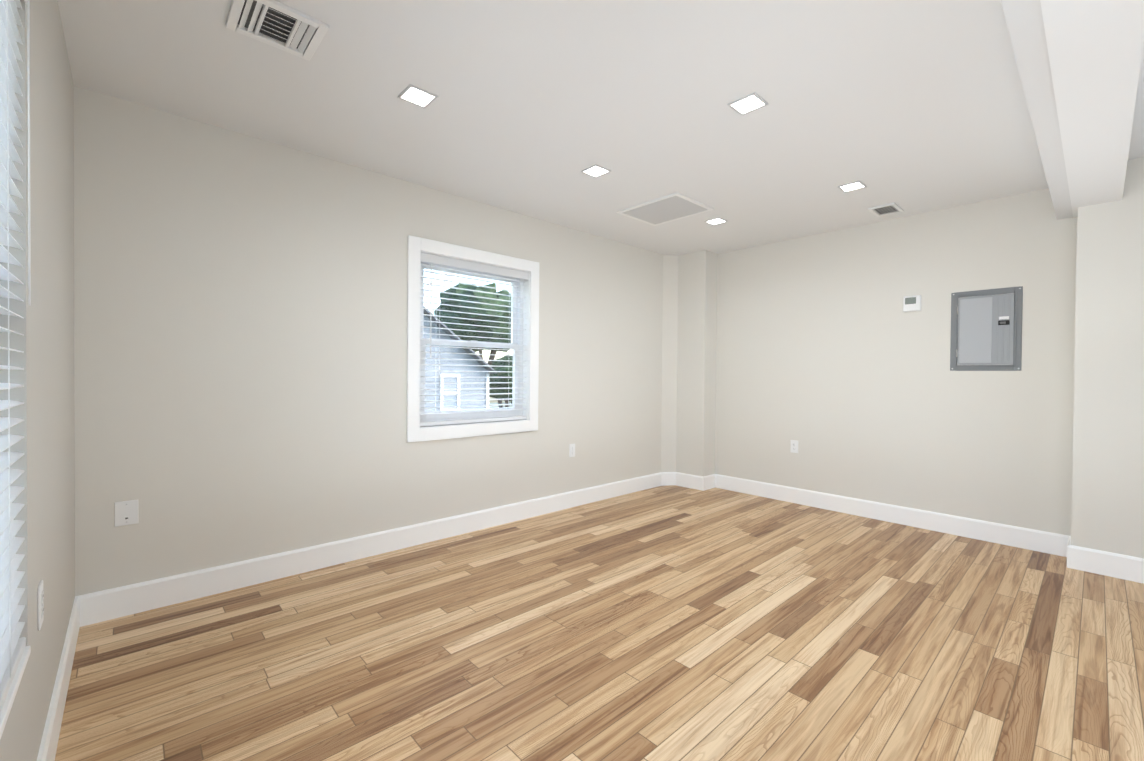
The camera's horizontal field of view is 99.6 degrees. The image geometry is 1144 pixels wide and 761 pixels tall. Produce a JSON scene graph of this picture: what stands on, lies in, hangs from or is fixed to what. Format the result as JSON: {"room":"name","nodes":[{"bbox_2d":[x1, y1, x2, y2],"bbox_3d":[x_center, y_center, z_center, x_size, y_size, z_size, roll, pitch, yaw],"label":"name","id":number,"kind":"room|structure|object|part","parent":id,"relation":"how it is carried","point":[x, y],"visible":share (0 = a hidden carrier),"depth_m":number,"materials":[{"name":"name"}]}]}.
{"room":"empty room","nodes":[
{"label":"empty room","id":0,"kind":"room"},
{"bbox_2d":[0,0,74,760],"bbox_3d":[0.061,-0.051,-0.448,0.160,2.440,6.983,0,1,-43],"label":"wall","id":1,"kind":"structure","parent":0,"point":[51,437],"depth_m":1.46,"materials":[{"name":"grey paint"}]},
{"bbox_2d":[0,0,28,712],"bbox_3d":[-0.886,-0.144,0.590,0.150,1.616,1.406,0,1,-43],"label":"window","id":2,"kind":"structure","parent":1,"relation":"in","point":[14,21],"depth_m":1.11,"materials":[{"name":"white plastic"}]},
{"bbox_3d":[-0.858,0.628,0.631,0.052,0.024,1.353,0,1,-43],"label":"left window blind bottom rail","id":3,"kind":"part","parent":2,"relation":"part of","materials":[{"name":"white plastic"}]},
{"bbox_2d":[0,646,30,738],"bbox_3d":[-0.890,0.654,0.602,0.153,0.019,1.374,0,1,-43],"label":"window sill","id":4,"kind":"structure","parent":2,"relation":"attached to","point":[9,701],"depth_m":1.00,"materials":[{"name":"white wood"}]},
{"bbox_2d":[6,0,30,677],"bbox_3d":[-0.848,-0.137,0.632,0.071,1.506,1.238,0,1,-43],"label":"blind cords","id":5,"kind":"object","parent":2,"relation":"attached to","point":[29,217],"visible":1,"depth_m":0.99,"materials":[{"name":"white fabric"}]},
{"bbox_2d":[37,580,43,630],"bbox_3d":[-1.435,0.606,1.304,0.005,0.115,0.070,0,1,-43],"label":"outlet","id":6,"kind":"object","parent":1,"relation":"attached to","point":[39,605],"visible":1,"depth_m":1.28,"materials":[{"name":"white plastic"}]},
{"bbox_2d":[41,590,43,618],"bbox_3d":[-1.432,0.606,1.307,0.002,0.066,0.033,0,1,-43],"label":"receptacle","id":7,"kind":"object","parent":1,"relation":"attached to","point":[42,600],"visible":1,"depth_m":1.30,"materials":[{"name":"white plastic"}]},
{"bbox_2d":[74,86,662,595],"bbox_3d":[-0.562,-0.106,3.829,5.030,2.440,0.160,0,1,-43],"label":"wall","id":8,"kind":"structure","parent":0,"point":[240,342],"depth_m":2.73,"materials":[{"name":"white paint"}]},
{"bbox_2d":[114,500,138,526],"bbox_3d":[-2.119,0.631,2.299,0.084,0.115,0.008,0,1,-43],"label":"electrical outlet plate","id":9,"kind":"object","parent":8,"relation":"attached to","point":[125,512],"visible":1,"depth_m":2.30,"materials":[{"name":"white plastic"}]},
{"bbox_2d":[124,503,128,522],"bbox_3d":[-2.117,0.631,2.297,0.016,0.090,0.002,0,1,-43],"label":"receptacle","id":10,"kind":"object","parent":9,"relation":"attached to","point":[126,505],"depth_m":2.30,"materials":[{"name":"white plastic"}]},
{"bbox_2d":[407,235,538,441],"bbox_3d":[-0.737,-0.278,3.647,1.110,1.379,0.168,0,1,-43],"label":"window","id":11,"kind":"structure","parent":8,"relation":"in","point":[416,247],"depth_m":3.60,"materials":[{"name":"white"}]},
{"bbox_2d":[430,263,439,420],"bbox_3d":[-0.953,-0.269,3.378,0.044,1.116,0.104,1,1,8],"label":"blind cord","id":12,"kind":"object","parent":11,"relation":"attached to","point":[439,338],"depth_m":3.33,"materials":[{"name":"white fabric"}]},
{"bbox_3d":[-0.766,-0.284,3.678,0.776,1.029,0.038,0,1,-43],"label":"glass","id":13,"kind":"part","parent":11,"relation":"part of","materials":[{"name":"clear glass"}]},
{"bbox_3d":[-0.762,-0.282,3.674,0.852,1.114,0.072,0,1,-43],"label":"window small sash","id":14,"kind":"part","parent":11,"relation":"part of","materials":[{"name":"white plastic"}]},
{"bbox_2d":[420,416,525,425],"bbox_3d":[-0.722,0.300,3.631,0.908,0.024,0.052,0,1,-43],"label":"window sill","id":15,"kind":"structure","parent":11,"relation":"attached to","point":[429,423],"depth_m":3.57,"materials":[{"name":"white wood"}]},
{"bbox_2d":[421,253,528,279],"bbox_3d":[-0.709,-0.842,3.615,0.920,0.058,0.060,0,1,-43],"label":"blind headrail","id":16,"kind":"object","parent":11,"relation":"attached to","point":[440,260],"visible":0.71,"depth_m":3.55,"materials":[{"name":"white plastic"}]},
{"bbox_2d":[508,277,522,416],"bbox_3d":[-0.447,-0.270,3.842,0.111,1.116,0.046,0,1,-7],"label":"blind cord","id":17,"kind":"object","parent":11,"relation":"attached to","point":[509,277],"depth_m":3.82,"materials":[{"name":"white fabric"}]},
{"bbox_2d":[569,444,574,456],"bbox_3d":[0.002,0.614,4.249,0.070,0.115,0.005,0,1,-43],"label":"outlet","id":18,"kind":"object","parent":8,"relation":"attached to","point":[570,450],"visible":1,"depth_m":4.24,"materials":[{"name":"white plastic"}]},
{"bbox_2d":[55,485,1143,760],"bbox_3d":[1.789,1.194,1.273,5.030,0.060,7.143,0,1,-43],"label":"floor","id":19,"kind":"structure","parent":0,"point":[671,623],"depth_m":2.02,"materials":[{"name":"brown wood"}]},
{"bbox_2d":[57,0,1143,254],"bbox_3d":[1.811,-1.325,1.244,5.030,0.100,7.143,0,1,-43],"label":"ceiling","id":20,"kind":"structure","parent":0,"point":[535,108],"depth_m":2.23,"materials":[{"name":"white paint"}]},
{"bbox_2d":[226,0,328,60],"bbox_3d":[-1.081,-1.300,1.773,0.280,0.014,0.260,0,1,-43],"label":"ceiling vent","id":21,"kind":"object","parent":20,"relation":"in","point":[290,29],"visible":0.98,"depth_m":1.77,"materials":[{"name":"white metal"}]},
{"bbox_2d":[398,84,437,108],"bbox_3d":[-0.710,-1.306,2.224,0.135,0.006,0.138,0,1,-43],"label":"recessed light","id":22,"kind":"object","parent":20,"relation":"in","point":[417,96],"visible":1,"depth_m":2.22,"materials":[{"name":"white plastic"}]},
{"bbox_2d":[581,165,610,177],"bbox_3d":[0.149,-1.307,3.020,0.135,0.006,0.138,0,1,-43],"label":"recessed light","id":23,"kind":"object","parent":20,"relation":"in","point":[595,171],"visible":1,"depth_m":3.02,"materials":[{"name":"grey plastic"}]},
{"bbox_2d":[617,192,713,225],"bbox_3d":[0.714,-1.308,3.721,0.480,0.012,0.571,0,1,-43],"label":"ceiling vent","id":24,"kind":"object","parent":20,"relation":"in","point":[667,208],"visible":1,"depth_m":3.69,"materials":[{"name":"white metal"}]},
{"bbox_2d":[704,218,727,224],"bbox_3d":[1.186,-1.309,3.978,0.135,0.006,0.138,0,1,-43],"label":"recessed light","id":25,"kind":"object","parent":20,"relation":"in","point":[715,221],"visible":1,"depth_m":3.98,"materials":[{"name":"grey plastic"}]},
{"bbox_2d":[727,92,767,115],"bbox_3d":[0.824,-1.293,2.263,0.135,0.006,0.138,0,1,-43],"label":"recessed light","id":26,"kind":"object","parent":20,"relation":"in","point":[749,103],"visible":1,"depth_m":2.26,"materials":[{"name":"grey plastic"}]},
{"bbox_2d":[838,181,866,191],"bbox_3d":[1.871,-1.295,3.228,0.135,0.006,0.138,0,1,-43],"label":"recessed light","id":27,"kind":"object","parent":20,"relation":"in","point":[852,186],"visible":1,"depth_m":3.22,"materials":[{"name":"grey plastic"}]},
{"bbox_2d":[868,203,903,216],"bbox_3d":[2.378,-1.292,3.662,0.240,0.012,0.181,0,1,-43],"label":"ceiling vent","id":28,"kind":"object","parent":20,"relation":"in","point":[887,209],"visible":1,"depth_m":3.66,"materials":[{"name":"white metal"}]},
{"bbox_2d":[1001,0,1143,219],"bbox_3d":[1.574,-1.168,1.503,4.710,0.225,0.280,0,1,-43],"label":"beam","id":29,"kind":"structure","parent":20,"relation":"attached to","point":[1078,63],"depth_m":1.73,"materials":[{"name":"white paint"}]},
{"bbox_2d":[661,250,717,476],"bbox_3d":[1.230,-0.105,5.084,0.372,2.440,0.418,0,1,-43],"label":"wall","id":30,"kind":"structure","parent":0,"point":[689,343],"depth_m":5.04,"materials":[{"name":"white paint"}]},
{"bbox_2d":[715,188,1077,535],"bbox_3d":[2.308,-0.086,4.305,0.160,2.440,3.023,0,1,-43],"label":"wall","id":31,"kind":"structure","parent":0,"point":[832,358],"depth_m":3.83,"materials":[{"name":"white paint"}]},
{"bbox_2d":[790,440,797,452],"bbox_3d":[2.053,0.610,4.461,0.005,0.115,0.070,0,1,-43],"label":"outlet","id":32,"kind":"object","parent":31,"relation":"attached to","point":[796,446],"visible":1,"depth_m":4.46,"materials":[{"name":"white plastic"}]},
{"bbox_2d":[903,295,920,311],"bbox_3d":[2.661,-0.602,3.783,0.025,0.125,0.118,0,1,-43],"label":"thermostat","id":33,"kind":"object","parent":31,"relation":"attached to","point":[911,303],"visible":1,"depth_m":3.77,"materials":[{"name":"white plastic"}]},
{"bbox_2d":[950,286,1022,370],"bbox_3d":[2.961,-0.361,3.465,0.013,0.583,0.392,0,1,-43],"label":"electrical box","id":34,"kind":"object","parent":31,"relation":"attached to","point":[986,331],"visible":1,"depth_m":3.45,"materials":[{"name":"grey metal"}]},
{"bbox_3d":[2.962,-0.361,3.467,0.008,0.496,0.308,0,1,-43],"label":"door","id":35,"kind":"part","parent":34,"relation":"part of","materials":[{"name":"silver metal"}]},
{"bbox_2d":[1071,157,1143,557],"bbox_3d":[4.525,-0.037,1.710,0.407,2.440,3.800,0,1,-43],"label":"wall","id":36,"kind":"structure","parent":0,"point":[1107,511],"depth_m":2.86,"materials":[{"name":"white paint"}]},
{"bbox_2d":[37,472,1143,760],"bbox_3d":[1.790,1.094,1.272,4.710,0.140,6.823,0,1,-43],"label":"baseboard","id":37,"kind":"structure","parent":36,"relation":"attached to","point":[123,600],"depth_m":3.09,"materials":[{"name":"white wood"}]},
{"label":"outside","id":38,"kind":"structure","parent":0,"visible":0},
{"bbox_2d":[489,402,511,407],"bbox_3d":[0.076,4.264,0.015,120.000,0.200,120.000,0,1,-43],"label":"ground","id":39,"kind":"structure","parent":38,"point":[498,406],"depth_m":62.64,"materials":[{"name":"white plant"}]},
{"bbox_2d":[424,273,496,410],"bbox_3d":[-8.831,0.225,12.804,8.696,7.425,11.440,0,1,-43],"label":"house","id":40,"kind":"structure","parent":39,"relation":"on","point":[454,362],"depth_m":10.90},
{"bbox_2d":[434,283,510,364],"bbox_3d":[-3.065,0.309,16.385,3.094,7.277,2.940,0,1,-43],"label":"tree","id":41,"kind":"object","parent":39,"relation":"on","point":[467,310],"depth_m":15.41,"materials":[{"name":"green plant"}]},
{"bbox_2d":[489,354,512,407],"bbox_3d":[-1.633,1.620,13.521,1.572,4.746,1.772,0,1,-43],"label":"tree","id":42,"kind":"object","parent":39,"relation":"on","point":[502,374],"depth_m":13.03,"materials":[{"name":"green plant"}]}
]}

